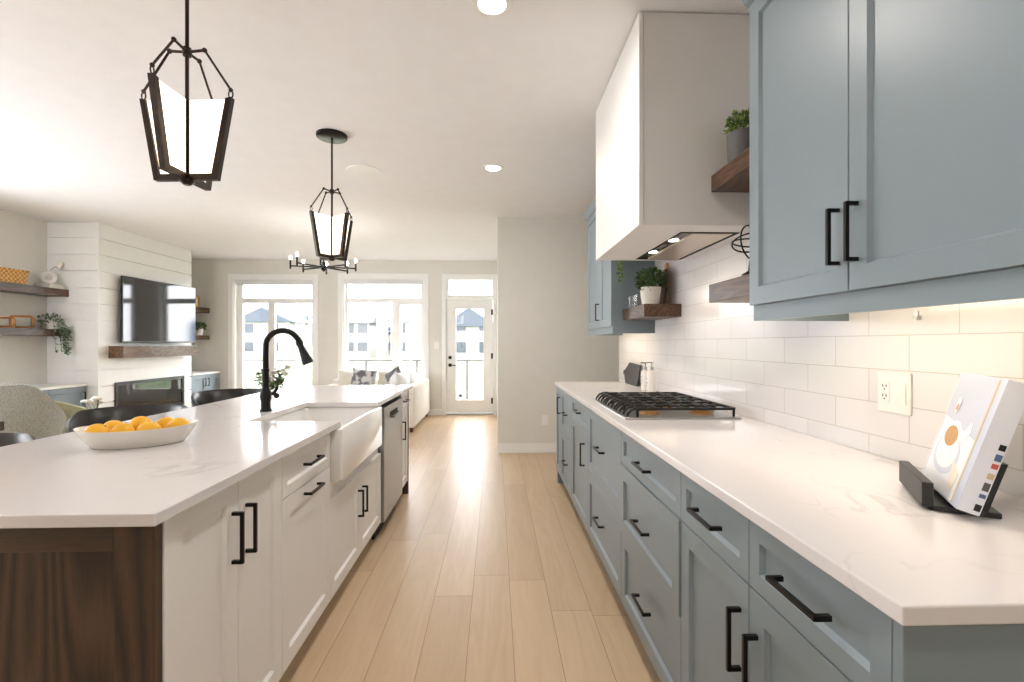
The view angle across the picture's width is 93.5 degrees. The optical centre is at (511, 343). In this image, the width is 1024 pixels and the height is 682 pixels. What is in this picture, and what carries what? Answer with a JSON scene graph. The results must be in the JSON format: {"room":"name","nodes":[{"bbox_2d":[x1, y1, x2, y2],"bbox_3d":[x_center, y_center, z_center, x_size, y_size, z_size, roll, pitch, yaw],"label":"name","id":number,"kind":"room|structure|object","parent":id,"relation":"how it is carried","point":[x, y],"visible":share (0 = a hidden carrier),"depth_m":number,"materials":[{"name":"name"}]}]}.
{"room":"kitchen","nodes":[
{"label":"kitchen","id":0,"kind":"room"},
{"bbox_2d":[0,209,48,384],"bbox_3d":[-5.573,-0.100,2.298,0.180,2.740,12.180,0,0,-2],"label":"wall","id":1,"kind":"structure","parent":0,"point":[23,239],"depth_m":5.53,"materials":[{"name":"beige paint"}]},
{"bbox_2d":[0,281,68,296],"bbox_3d":[-5.447,-0.604,5.013,0.257,0.084,1.598,0,0,-2],"label":"shelf","id":2,"kind":"object","parent":1,"relation":"attached to","point":[6,287],"visible":1,"depth_m":5.39,"materials":[{"name":"brown wood"}]},
{"bbox_2d":[0,267,29,284],"bbox_3d":[-5.452,-0.726,5.154,0.204,0.158,0.410,0,0,-2],"label":"wicker basket","id":3,"kind":"object","parent":2,"relation":"on","point":[10,275],"visible":0.85,"depth_m":5.18,"materials":[{"name":"wicker"}]},
{"bbox_2d":[41,286,64,288],"bbox_3d":[-5.460,-0.659,5.684,0.192,0.024,0.210,0,0,-2],"label":"book","id":4,"kind":"object","parent":2,"relation":"on","point":[41,286],"visible":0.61,"depth_m":5.65,"materials":[{"name":"paper"}]},
{"bbox_2d":[33,283,63,286],"bbox_3d":[-5.460,-0.684,5.684,0.180,0.024,0.200,0,0,-5],"label":"book","id":5,"kind":"object","parent":4,"relation":"on","point":[35,284],"visible":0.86,"depth_m":5.59,"materials":[{"name":"paper"}]},
{"bbox_2d":[39,261,63,283],"bbox_3d":[-5.454,-0.841,5.713,0.212,0.289,0.082,0,0,-38],"label":"ring vase","id":6,"kind":"object","parent":5,"relation":"on","point":[42,277],"visible":0.91,"depth_m":5.69,"materials":[{"name":"white ceramic"}]},
{"bbox_2d":[0,315,68,335],"bbox_3d":[-5.447,-0.200,5.013,0.257,0.224,1.598,0,0,-2],"label":"shelf","id":7,"kind":"object","parent":1,"relation":"attached to","point":[3,331],"depth_m":5.30,"materials":[{"name":"brown wood"}]},
{"bbox_2d":[36,312,72,354],"bbox_3d":[-5.398,-0.108,5.672,0.301,0.530,0.269,0,0,-2],"label":"plant","id":8,"kind":"object","parent":7,"relation":"on","point":[48,324],"visible":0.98,"depth_m":5.67,"materials":[{"name":"green plant"}]},
{"bbox_2d":[49,239,188,403],"bbox_3d":[-5.346,-0.100,6.714,0.580,2.740,1.750,0,0,-2],"label":"wall","id":9,"kind":"structure","parent":0,"point":[102,239],"depth_m":5.85,"materials":[{"name":"white paint"}]},
{"bbox_2d":[96,222,99,407],"bbox_3d":[-5.016,-0.100,5.839,0.029,2.740,0.026,0,0,-2],"label":"trim","id":10,"kind":"structure","parent":9,"relation":"attached to","point":[97,223],"depth_m":5.83,"materials":[{"name":"white paint"}]},
{"bbox_2d":[47,222,190,408],"bbox_3d":[-5.336,-0.100,6.714,0.600,2.730,1.790,0,0,-2],"label":"shiplap paneling","id":11,"kind":"structure","parent":9,"relation":"attached to","point":[63,237],"depth_m":5.91,"materials":[{"name":"white paint"}]},
{"bbox_2d":[114,376,183,405],"bbox_3d":[-5.154,0.718,6.746,0.265,0.449,1.344,0,0,-2],"label":"fireplace","id":12,"kind":"object","parent":9,"relation":"in","point":[166,390],"visible":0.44,"depth_m":6.98,"materials":[{"name":"black glass"}]},
{"bbox_2d":[109,345,197,357],"bbox_3d":[-4.943,0.106,6.739,0.184,0.152,1.507,0,0,-2],"label":"mantel shelf","id":13,"kind":"object","parent":9,"relation":"attached to","point":[177,350],"visible":1,"depth_m":6.47,"materials":[{"name":"brown wood"}]},
{"bbox_2d":[120,276,195,342],"bbox_3d":[-4.974,-0.438,6.792,0.110,0.849,1.360,0,0,2],"label":"television","id":14,"kind":"object","parent":9,"relation":"attached to","point":[151,311],"visible":1,"depth_m":6.67,"materials":[{"name":"black plastic"}]},
{"bbox_2d":[189,259,496,408],"bbox_3d":[-2.984,-0.100,8.572,5.430,2.740,0.180,0,0,-2],"label":"wall","id":15,"kind":"structure","parent":0,"point":[209,277],"depth_m":8.47,"materials":[{"name":"beige paint"}]},
{"bbox_2d":[228,274,317,389],"bbox_3d":[-4.177,-0.110,8.515,1.550,2.210,0.190,0,0,-2],"label":"window","id":16,"kind":"structure","parent":15,"relation":"in","point":[236,282],"depth_m":8.45,"materials":[{"name":"white paint"}]},
{"bbox_2d":[338,273,428,378],"bbox_3d":[-2.268,-0.120,8.582,1.590,2.230,0.190,0,0,-2],"label":"window","id":17,"kind":"structure","parent":15,"relation":"in","point":[344,279],"depth_m":8.52,"materials":[{"name":"white paint"}]},
{"bbox_2d":[442,274,496,414],"bbox_3d":[-0.757,0.020,8.622,0.973,2.500,0.213,0,0,-2],"label":"door","id":18,"kind":"structure","parent":15,"relation":"in","point":[450,405],"depth_m":8.58,"materials":[{"name":"white paint"}]},
{"bbox_2d":[0,0,748,260],"bbox_3d":[-1.485,-1.545,2.440,8.400,0.150,12.580,0,0,-2],"label":"ceiling","id":19,"kind":"structure","parent":0,"point":[426,94],"depth_m":3.09,"materials":[{"name":"paint"}]},
{"bbox_2d":[139,0,234,190],"bbox_3d":[-1.193,-1.026,1.770,0.259,0.888,0.259,0,0,-43],"label":"pendant lantern","id":20,"kind":"object","parent":19,"relation":"hanging from","point":[187,139],"visible":1,"depth_m":1.76,"materials":[{"name":"black metal"}]},
{"bbox_2d":[289,252,356,273],"bbox_3d":[-2.314,-1.175,5.923,0.722,0.590,0.722,0,0,6],"label":"chandelier","id":21,"kind":"object","parent":19,"relation":"hanging from","point":[324,267],"visible":0.76,"depth_m":5.89,"materials":[{"name":"black metal"}]},
{"bbox_2d":[309,128,352,260],"bbox_3d":[-1.269,-1.026,3.398,0.259,0.888,0.259,0,0,-12],"label":"pendant lantern","id":22,"kind":"object","parent":19,"relation":"hanging from","point":[331,234],"visible":1,"depth_m":3.35,"materials":[{"name":"black metal"}]},
{"bbox_2d":[346,165,381,176],"bbox_3d":[-1.261,-1.468,4.108,0.292,0.005,0.292,0,0,-2],"label":"ceiling speaker","id":23,"kind":"object","parent":19,"relation":"attached to","point":[357,170],"visible":1,"depth_m":4.11,"materials":[{"name":"white paint"}]},
{"bbox_2d":[472,0,511,17],"bbox_3d":[-0.086,-1.468,2.087,0.176,0.005,0.176,0,0,-2],"label":"recessed light","id":24,"kind":"object","parent":19,"relation":"in","point":[485,8],"visible":1,"depth_m":2.10,"materials":[{"name":"white paint"}]},
{"bbox_2d":[483,164,502,171],"bbox_3d":[-0.159,-1.468,4.037,0.176,0.005,0.176,0,0,-2],"label":"recessed light","id":25,"kind":"object","parent":19,"relation":"in","point":[490,167],"visible":1,"depth_m":4.04,"materials":[{"name":"white paint"}]},
{"bbox_2d":[279,415,660,681],"bbox_3d":[-1.485,1.330,2.440,8.400,0.120,12.580,0,0,-2],"label":"floor","id":26,"kind":"structure","parent":0,"point":[488,569],"depth_m":2.51,"materials":[{"name":"brown wood"}]},
{"bbox_2d":[0,433,35,446],"bbox_3d":[-2.130,0.823,1.773,0.522,0.896,0.550,0,0,38],"label":"bar stool","id":27,"kind":"object","parent":26,"relation":"on","point":[6,439],"visible":0.09,"depth_m":2.01,"materials":[{"name":"black leather"}]},
{"bbox_2d":[0,383,66,438],"bbox_3d":[-4.060,0.785,3.794,0.760,0.976,0.684,0,0,8],"label":"armchair","id":28,"kind":"object","parent":26,"relation":"on","point":[24,408],"visible":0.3,"depth_m":3.71,"materials":[{"name":"grey fabric"}]},
{"bbox_2d":[33,383,86,407],"bbox_3d":[-5.321,0.875,5.046,0.510,0.790,1.495,0,0,-2],"label":"base cabinet","id":29,"kind":"object","parent":26,"relation":"on","point":[71,393],"visible":0.21,"depth_m":5.59,"materials":[{"name":"blue paint"}]},
{"bbox_2d":[54,400,86,433],"bbox_3d":[-4.509,0.888,4.565,0.720,0.770,0.648,0,0,28],"label":"armchair","id":30,"kind":"object","parent":26,"relation":"on","point":[68,409],"visible":0.06,"depth_m":4.52,"materials":[{"name":"green fabric"}]},
{"bbox_2d":[0,523,161,681],"bbox_3d":[-1.254,0.827,1.043,0.955,0.886,0.027,0,0,-2],"label":"end panel","id":31,"kind":"object","parent":26,"relation":"on","point":[80,604],"visible":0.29,"depth_m":1.05,"materials":[{"name":"brown wood"}]},
{"bbox_2d":[65,404,188,432],"bbox_3d":[-2.159,0.823,2.735,0.550,0.896,0.522,0,0,-20],"label":"bar stool","id":32,"kind":"object","parent":26,"relation":"on","point":[88,417],"visible":0.08,"depth_m":2.86,"materials":[{"name":"black leather"}]},
{"bbox_2d":[189,371,219,406],"bbox_3d":[-5.363,0.875,8.004,0.630,0.790,0.780,0,0,-2],"label":"base cabinet","id":33,"kind":"object","parent":26,"relation":"on","point":[200,380],"visible":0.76,"depth_m":7.98,"materials":[{"name":"blue paint"}]},
{"bbox_2d":[162,459,281,681],"bbox_3d":[-1.090,0.827,1.362,0.675,0.886,0.596,0,0,-2],"label":"base cabinet","id":34,"kind":"object","parent":26,"relation":"on","point":[222,554],"visible":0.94,"depth_m":1.32,"materials":[{"name":"white paint"}]},
{"bbox_2d":[0,385,411,527],"bbox_3d":[-1.294,0.369,2.547,0.991,0.028,3.119,0,0,-2],"label":"countertop","id":35,"kind":"structure","parent":34,"relation":"on","point":[57,481],"depth_m":1.43,"materials":[{"name":"white stone"}]},
{"bbox_2d":[73,419,197,449],"bbox_3d":[-1.316,0.320,1.700,0.333,0.070,0.266,0,0,-2],"label":"fruit bowl","id":36,"kind":"object","parent":35,"relation":"on","point":[164,436],"visible":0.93,"depth_m":1.62,"materials":[{"name":"beige ceramic"}]},
{"bbox_2d":[84,424,109,432],"bbox_3d":[-1.399,0.305,1.627,0.070,0.070,0.072,0,0,34],"label":"orange","id":37,"kind":"object","parent":36,"relation":"in","point":[94,428],"visible":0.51,"depth_m":1.61,"materials":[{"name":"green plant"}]},
{"bbox_2d":[110,423,134,431],"bbox_3d":[-1.327,0.306,1.641,0.070,0.070,0.072,0,0,-10],"label":"orange","id":38,"kind":"object","parent":36,"relation":"in","point":[122,427],"visible":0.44,"depth_m":1.62,"materials":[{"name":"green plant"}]},
{"bbox_2d":[129,416,151,430],"bbox_3d":[-1.328,0.294,1.723,0.070,0.070,0.073,0,0,-39],"label":"orange","id":39,"kind":"object","parent":36,"relation":"in","point":[135,422],"visible":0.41,"depth_m":1.70,"materials":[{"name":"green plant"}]},
{"bbox_2d":[136,422,161,430],"bbox_3d":[-1.261,0.306,1.674,0.073,0.070,0.070,0,0,12],"label":"orange","id":40,"kind":"object","parent":36,"relation":"in","point":[147,425],"visible":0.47,"depth_m":1.66,"materials":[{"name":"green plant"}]},
{"bbox_2d":[156,417,173,427],"bbox_3d":[-1.276,0.305,1.778,0.072,0.069,0.071,0,0,44],"label":"orange","id":41,"kind":"object","parent":36,"relation":"in","point":[164,421],"visible":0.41,"depth_m":1.75,"materials":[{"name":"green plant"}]},
{"bbox_2d":[166,418,189,427],"bbox_3d":[-1.206,0.303,1.741,0.070,0.071,0.071,0,0,0],"label":"orange","id":42,"kind":"object","parent":36,"relation":"in","point":[175,422],"visible":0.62,"depth_m":1.72,"materials":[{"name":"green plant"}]},
{"bbox_2d":[259,328,312,411],"bbox_3d":[-1.200,0.137,2.574,0.264,0.437,0.099,0,0,-16],"label":"faucet","id":43,"kind":"object","parent":35,"relation":"on","point":[265,396],"visible":1,"depth_m":2.52,"materials":[{"name":"black metal"}]},
{"bbox_2d":[265,406,381,481],"bbox_3d":[-1.027,0.505,2.554,0.495,0.240,0.787,0,0,-2],"label":"sink","id":44,"kind":"object","parent":35,"relation":"in","point":[359,433],"visible":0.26,"depth_m":2.56,"materials":[{"name":"white ceramic"}]},
{"bbox_2d":[191,388,261,406],"bbox_3d":[-2.197,0.823,3.794,0.550,0.896,0.522,0,0,-32],"label":"bar stool","id":45,"kind":"object","parent":26,"relation":"on","point":[198,398],"visible":0.09,"depth_m":3.92,"materials":[{"name":"black leather"}]},
{"bbox_2d":[282,433,329,674],"bbox_3d":[-1.109,0.827,1.904,0.675,0.886,0.487,0,0,-2],"label":"base cabinet","id":46,"kind":"object","parent":26,"relation":"on","point":[305,471],"visible":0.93,"depth_m":1.87,"materials":[{"name":"white paint"}]},
{"bbox_2d":[330,449,380,600],"bbox_3d":[-1.134,0.950,2.625,0.675,0.640,0.954,0,0,-2],"label":"base cabinet","id":47,"kind":"object","parent":26,"relation":"on","point":[355,500],"visible":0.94,"depth_m":2.53,"materials":[{"name":"white paint"}]},
{"bbox_2d":[329,369,429,431],"bbox_3d":[-2.248,0.851,7.622,1.675,0.839,1.630,0,0,-2],"label":"sectional sofa","id":48,"kind":"object","parent":26,"relation":"on","point":[419,395],"visible":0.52,"depth_m":7.59,"materials":[{"name":"beige fabric"}]},
{"bbox_2d":[338,370,375,384],"bbox_3d":[-2.624,0.620,8.154,0.640,0.338,0.211,0,0,-2],"label":"cushion","id":49,"kind":"object","parent":48,"relation":"on","point":[345,377],"depth_m":8.07,"materials":[{"name":"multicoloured fabric"}]},
{"bbox_2d":[350,368,377,384],"bbox_3d":[-2.435,0.605,7.900,0.452,0.422,0.205,0,0,-13],"label":"throw pillow","id":50,"kind":"object","parent":48,"relation":"on","point":[359,376],"visible":0.8,"depth_m":7.85,"materials":[{"name":"grey fabric"}]},
{"bbox_2d":[384,365,400,384],"bbox_3d":[-1.934,0.605,7.868,0.521,0.510,0.174,0,0,40],"label":"throw pillow","id":51,"kind":"object","parent":48,"relation":"on","point":[395,370],"visible":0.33,"depth_m":7.81,"materials":[{"name":"grey fabric"}]},
{"bbox_2d":[378,370,406,384],"bbox_3d":[-1.994,0.620,8.176,0.580,0.338,0.211,0,0,-2],"label":"cushion","id":52,"kind":"object","parent":48,"relation":"on","point":[381,381],"depth_m":8.11,"materials":[{"name":"beige fabric"}]},
{"bbox_2d":[389,371,409,384],"bbox_3d":[-1.682,0.610,7.236,0.251,0.357,0.740,0,0,-2],"label":"cushion","id":53,"kind":"object","parent":48,"relation":"on","point":[403,378],"depth_m":6.95,"materials":[{"name":"white fabric"}]},
{"bbox_2d":[407,369,416,383],"bbox_3d":[-1.706,0.610,7.941,0.251,0.357,0.650,0,0,-2],"label":"cushion","id":54,"kind":"object","parent":48,"relation":"on","point":[413,374],"depth_m":7.79,"materials":[{"name":"white fabric"}]},
{"bbox_2d":[372,396,401,539],"bbox_3d":[-1.117,0.828,3.431,0.606,0.885,0.651,0,0,-2],"label":"dishwasher","id":55,"kind":"object","parent":26,"relation":"on","point":[390,450],"visible":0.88,"depth_m":3.33,"materials":[{"name":"silver metal"}]},
{"bbox_2d":[398,391,409,487],"bbox_3d":[-1.178,0.827,3.905,0.675,0.886,0.292,0,0,-2],"label":"base cabinet","id":56,"kind":"object","parent":26,"relation":"on","point":[404,395],"visible":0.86,"depth_m":3.98,"materials":[{"name":"white paint"}]},
{"bbox_2d":[402,390,408,493],"bbox_3d":[-1.357,0.827,4.064,0.959,0.886,0.033,0,0,-2],"label":"end panel","id":57,"kind":"object","parent":26,"relation":"on","point":[405,490],"visible":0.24,"depth_m":4.09,"materials":[{"name":"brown wood"}]},
{"bbox_2d":[556,386,562,482],"bbox_3d":[0.724,0.827,4.293,0.685,0.886,0.330,0,0,-2],"label":"base cabinet","id":58,"kind":"object","parent":26,"relation":"on","point":[558,390],"visible":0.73,"depth_m":4.38,"materials":[{"name":"blue paint"}]},
{"bbox_2d":[561,389,571,498],"bbox_3d":[0.740,0.827,3.850,0.685,0.886,0.554,0,0,-2],"label":"base cabinet","id":59,"kind":"object","parent":26,"relation":"on","point":[566,399],"visible":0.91,"depth_m":3.83,"materials":[{"name":"blue paint"}]},
{"bbox_2d":[572,397,587,531],"bbox_3d":[0.760,0.827,3.258,0.685,0.886,0.629,0,0,-2],"label":"base cabinet","id":60,"kind":"object","parent":26,"relation":"on","point":[579,411],"visible":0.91,"depth_m":3.21,"materials":[{"name":"blue paint"}]},
{"bbox_2d":[588,408,621,599],"bbox_3d":[0.784,0.827,2.556,0.685,0.886,0.774,0,0,-2],"label":"base cabinet","id":61,"kind":"object","parent":26,"relation":"on","point":[604,439],"visible":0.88,"depth_m":2.49,"materials":[{"name":"blue paint"}]},
{"bbox_2d":[620,431,681,681],"bbox_3d":[0.807,0.827,1.821,0.691,0.886,0.694,0,0,-2],"label":"base cabinet","id":62,"kind":"object","parent":26,"relation":"on","point":[650,487],"visible":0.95,"depth_m":1.73,"materials":[{"name":"blue paint"}]},
{"bbox_2d":[681,473,1023,681],"bbox_3d":[0.836,0.827,1.074,0.685,0.886,0.800,0,0,-2],"label":"base cabinet","id":63,"kind":"object","parent":26,"relation":"on","point":[754,609],"visible":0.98,"depth_m":0.94,"materials":[{"name":"blue paint"}]},
{"bbox_2d":[555,382,1023,625],"bbox_3d":[0.796,0.369,2.573,0.668,0.028,3.823,0,0,-2],"label":"countertop","id":64,"kind":"structure","parent":63,"relation":"on","point":[847,511],"depth_m":0.99,"materials":[{"name":"white stone"}]},
{"bbox_2d":[623,362,641,385],"bbox_3d":[1.039,0.262,4.204,0.047,0.185,0.470,0,0,-2],"label":"slate board","id":65,"kind":"object","parent":64,"relation":"on","point":[632,371],"visible":1,"depth_m":4.13,"materials":[{"name":"grey stone"}]},
{"bbox_2d":[640,362,646,389],"bbox_3d":[1.023,0.248,3.698,0.066,0.212,0.066,0,0,40],"label":"soap bottle","id":66,"kind":"object","parent":64,"relation":"on","point":[644,371],"visible":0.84,"depth_m":3.67,"materials":[{"name":"white ceramic"}]},
{"bbox_2d":[646,362,655,391],"bbox_3d":[1.005,0.243,3.477,0.066,0.222,0.066,0,0,40],"label":"soap bottle","id":67,"kind":"object","parent":64,"relation":"on","point":[651,374],"visible":0.81,"depth_m":3.45,"materials":[{"name":"white ceramic"}]},
{"bbox_2d":[592,392,741,419],"bbox_3d":[0.788,0.326,2.631,0.554,0.058,0.765,0,0,-2],"label":"gas cooktop","id":68,"kind":"object","parent":64,"relation":"in","point":[627,405],"visible":1,"depth_m":2.41,"materials":[{"name":"silver metal"}]},
{"bbox_2d":[899,461,1007,518],"bbox_3d":[0.985,0.299,1.091,0.135,0.112,0.216,0,0,29],"label":"book stand","id":69,"kind":"object","parent":64,"relation":"on","point":[914,481],"visible":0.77,"depth_m":1.02,"materials":[{"name":"black plastic"}]},
{"bbox_2d":[922,372,1023,516],"bbox_3d":[1.012,0.206,1.072,0.112,0.272,0.300,0,0,29],"label":"cookbook","id":70,"kind":"object","parent":69,"relation":"on","point":[982,416],"visible":0.95,"depth_m":0.98,"materials":[{"name":"paper"}]},
{"bbox_2d":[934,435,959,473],"bbox_3d":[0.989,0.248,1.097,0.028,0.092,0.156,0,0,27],"label":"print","id":71,"kind":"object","parent":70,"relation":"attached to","point":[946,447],"depth_m":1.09},
{"bbox_2d":[923,414,975,500],"bbox_3d":[0.980,0.250,1.084,0.155,0.156,0.214,0,0,-2],"label":"print","id":72,"kind":"object","parent":70,"relation":"attached to","point":[950,459],"depth_m":1.06},
{"bbox_2d":[944,425,957,445],"bbox_3d":[1.002,0.210,1.099,0.014,0.046,0.080,0,0,30],"label":"print","id":73,"kind":"object","parent":70,"relation":"attached to","point":[951,431],"depth_m":1.10},
{"bbox_2d":[947,460,957,491],"bbox_3d":[0.939,0.283,1.030,0.013,0.060,0.052,0,0,35],"label":"print","id":74,"kind":"object","parent":70,"relation":"attached to","point":[952,471],"depth_m":1.03},
{"bbox_2d":[936,421,972,467],"bbox_3d":[0.991,0.224,1.083,0.072,0.113,0.143,0,0,-2],"label":"print","id":75,"kind":"object","parent":70,"relation":"attached to","point":[955,438],"depth_m":1.07},
{"bbox_2d":[955,397,961,412],"bbox_3d":[1.034,0.143,1.116,0.016,0.038,0.022,0,0,-2],"label":"print","id":76,"kind":"object","parent":70,"relation":"on","point":[958,404],"depth_m":1.11},
{"bbox_2d":[950,380,1000,501],"bbox_3d":[0.941,0.200,0.979,0.069,0.254,0.045,0,0,-2],"label":"print","id":77,"kind":"object","parent":70,"relation":"attached to","point":[972,479],"depth_m":0.96},
{"bbox_3d":[-2.742,1.049,5.508,0.860,0.448,0.860,0,0,-2],"label":"coffee table","id":78,"kind":"object","parent":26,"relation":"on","visible":0},
{"bbox_2d":[254,365,290,389],"bbox_3d":[-2.685,0.530,5.401,0.354,0.588,0.378,0,0,-36],"label":"bouquet","id":79,"kind":"object","parent":78,"relation":"on","point":[278,381],"visible":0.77,"depth_m":5.38,"materials":[{"name":"green plant"}]},
{"bbox_3d":[-3.868,1.032,4.489,0.350,0.475,0.350,0,0,-2],"label":"side table","id":80,"kind":"object","parent":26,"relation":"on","visible":0},
{"bbox_2d":[80,396,103,408],"bbox_3d":[-3.868,0.640,4.484,0.181,0.308,0.190,0,0,-2],"label":"flowers","id":81,"kind":"object","parent":80,"relation":"on","point":[95,399],"visible":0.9,"depth_m":4.46,"materials":[{"name":"white plant"}]},
{"bbox_2d":[497,217,618,442],"bbox_3d":[1.144,-0.100,7.134,2.720,2.740,2.980,0,0,-2],"label":"wall","id":82,"kind":"structure","parent":0,"point":[544,339],"depth_m":5.62,"materials":[{"name":"beige paint"}]},
{"bbox_2d":[498,443,555,452],"bbox_3d":[1.121,1.215,5.635,2.570,0.110,0.015,0,0,-2],"label":"baseboard","id":83,"kind":"structure","parent":82,"relation":"attached to","point":[502,447],"depth_m":5.59,"materials":[{"name":"white paint"}]},
{"bbox_2d":[619,380,1023,497],"bbox_3d":[1.276,-0.100,0.610,0.140,2.740,8.330,0,0,-2],"label":"wall","id":84,"kind":"structure","parent":0,"point":[619,380],"depth_m":1.77,"materials":[{"name":"white tile"}]},
{"bbox_2d":[584,197,654,334],"bbox_3d":[0.890,-0.661,4.153,0.370,1.167,0.990,0,0,-2],"label":"upper cabinet","id":85,"kind":"object","parent":84,"relation":"attached to","point":[607,297],"visible":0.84,"depth_m":3.75,"materials":[{"name":"blue paint"}]},
{"bbox_2d":[589,326,654,334],"bbox_3d":[0.913,-0.104,4.154,0.324,0.052,0.952,0,0,-2],"label":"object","id":86,"kind":"structure","parent":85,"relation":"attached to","point":[593,330],"depth_m":3.68,"materials":[{"name":"blue paint"}]},
{"bbox_2d":[623,304,680,319],"bbox_3d":[0.977,-0.218,3.412,0.248,0.084,0.524,0,0,-2],"label":"floating shelf","id":87,"kind":"object","parent":84,"relation":"attached to","point":[643,311],"visible":1,"depth_m":3.15,"materials":[{"name":"brown wood"}]},
{"bbox_2d":[635,266,667,303],"bbox_3d":[0.947,-0.397,3.295,0.227,0.272,0.224,0,0,-2],"label":"potted plant","id":88,"kind":"object","parent":87,"relation":"on","point":[650,292],"visible":0.97,"depth_m":3.25,"materials":[{"name":"green plant"}]},
{"bbox_2d":[659,269,668,303],"bbox_3d":[1.053,-0.389,3.338,0.036,0.255,0.100,0,0,-2],"label":"cutting board","id":89,"kind":"object","parent":87,"relation":"on","point":[663,295],"visible":0.7,"depth_m":3.31,"materials":[{"name":"brown wood"}]},
{"bbox_2d":[596,12,748,260],"bbox_3d":[0.837,-0.992,2.595,0.584,0.945,0.916,0,0,-2],"label":"range hood","id":90,"kind":"object","parent":84,"relation":"attached to","point":[675,82],"visible":0.97,"depth_m":2.14,"materials":[{"name":"white paint"}]},
{"bbox_2d":[709,274,748,302],"bbox_3d":[1.021,-0.223,1.925,0.262,0.081,0.480,0,0,-2],"label":"floating shelf","id":91,"kind":"object","parent":84,"relation":"attached to","point":[734,290],"visible":0.29,"depth_m":1.99,"materials":[{"name":"brown wood"}]},
{"bbox_2d":[731,225,748,275],"bbox_3d":[0.940,-0.366,1.894,0.144,0.204,0.135,0,0,-2],"label":"orb","id":92,"kind":"object","parent":91,"relation":"on","point":[741,235],"visible":0.44,"depth_m":1.87,"materials":[{"name":"black metal"}]},
{"bbox_2d":[711,147,748,192],"bbox_3d":[1.022,-0.706,1.913,0.262,0.072,0.457,0,0,-2],"label":"floating shelf","id":93,"kind":"object","parent":84,"relation":"attached to","point":[734,176],"visible":0.29,"depth_m":1.99,"materials":[{"name":"brown wood"}]},
{"bbox_2d":[723,108,748,163],"bbox_3d":[0.970,-0.862,2.024,0.166,0.239,0.160,0,0,-2],"label":"potted plant","id":94,"kind":"object","parent":93,"relation":"on","point":[738,137],"visible":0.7,"depth_m":1.99,"materials":[{"name":"green plant"}]},
{"bbox_2d":[619,234,1023,496],"bbox_3d":[1.137,-0.557,2.501,0.007,1.824,4.520,0,0,-2],"label":"backsplash","id":95,"kind":"structure","parent":84,"relation":"attached to","point":[819,379],"depth_m":1.75,"materials":[{"name":"white tile"}]},
{"bbox_2d":[742,0,1023,320],"bbox_3d":[0.992,-0.661,1.217,0.370,1.167,0.957,0,0,-2],"label":"upper cabinet","id":96,"kind":"object","parent":84,"relation":"attached to","point":[886,137],"visible":1,"depth_m":1.11,"materials":[{"name":"blue paint"}]},
{"bbox_2d":[754,267,1023,320],"bbox_3d":[1.015,-0.104,1.217,0.324,0.052,0.919,0,0,-2],"label":"trim","id":97,"kind":"structure","parent":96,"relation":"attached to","point":[1003,283],"depth_m":1.08,"materials":[{"name":"blue paint"}]},
{"bbox_2d":[878,371,911,415],"bbox_3d":[1.163,0.150,1.469,0.011,0.124,0.122,0,0,-2],"label":"wall plate","id":98,"kind":"object","parent":84,"relation":"attached to","point":[894,389],"visible":1,"depth_m":1.46,"materials":[{"name":"white plastic"}]},
{"label":"outside","id":99,"kind":"structure","parent":0,"visible":0},
{"bbox_2d":[244,345,483,399],"bbox_3d":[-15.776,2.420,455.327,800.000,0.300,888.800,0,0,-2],"label":"ground","id":100,"kind":"structure","parent":99,"point":[299,374],"depth_m":40.52,"materials":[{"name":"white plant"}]},
{"bbox_2d":[244,307,311,356],"bbox_3d":[-40.903,-1.830,83.133,10.200,8.200,10.000,0,0,-2],"label":"house","id":101,"kind":"structure","parent":100,"relation":"on","point":[255,321],"depth_m":78.67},
{"bbox_2d":[310,313,384,356],"bbox_3d":[-28.111,-1.530,83.577,10.000,7.600,10.000,0,0,-2],"label":"house","id":102,"kind":"structure","parent":100,"relation":"on","point":[365,329],"depth_m":79.36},
{"bbox_2d":[382,322,391,354],"bbox_3d":[-22.303,-1.130,100.788,10.000,6.800,10.000,0,0,-2],"label":"house","id":103,"kind":"structure","parent":100,"relation":"on","point":[387,328],"depth_m":96.17,"materials":[{"name":"beige"}]},
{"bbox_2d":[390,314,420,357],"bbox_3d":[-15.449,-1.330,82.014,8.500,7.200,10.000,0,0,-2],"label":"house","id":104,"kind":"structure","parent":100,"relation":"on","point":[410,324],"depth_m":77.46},
{"bbox_2d":[456,309,483,358],"bbox_3d":[-6.039,-1.330,70.333,8.200,7.200,10.000,0,0,-2],"label":"house","id":105,"kind":"structure","parent":100,"relation":"on","point":[469,323],"depth_m":65.81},
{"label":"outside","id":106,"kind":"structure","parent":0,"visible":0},
{"bbox_3d":[-2.345,1.445,9.915,12.000,0.150,2.420,0,0,-2],"label":"trim","id":107,"kind":"structure","parent":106,"visible":0},
{"bbox_2d":[244,359,483,399],"bbox_3d":[-2.373,0.863,10.724,11.800,1.015,0.050,0,0,-2],"label":"deck railing","id":108,"kind":"object","parent":107,"relation":"on","point":[365,360],"visible":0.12,"depth_m":10.71,"materials":[{"name":"white metal"}]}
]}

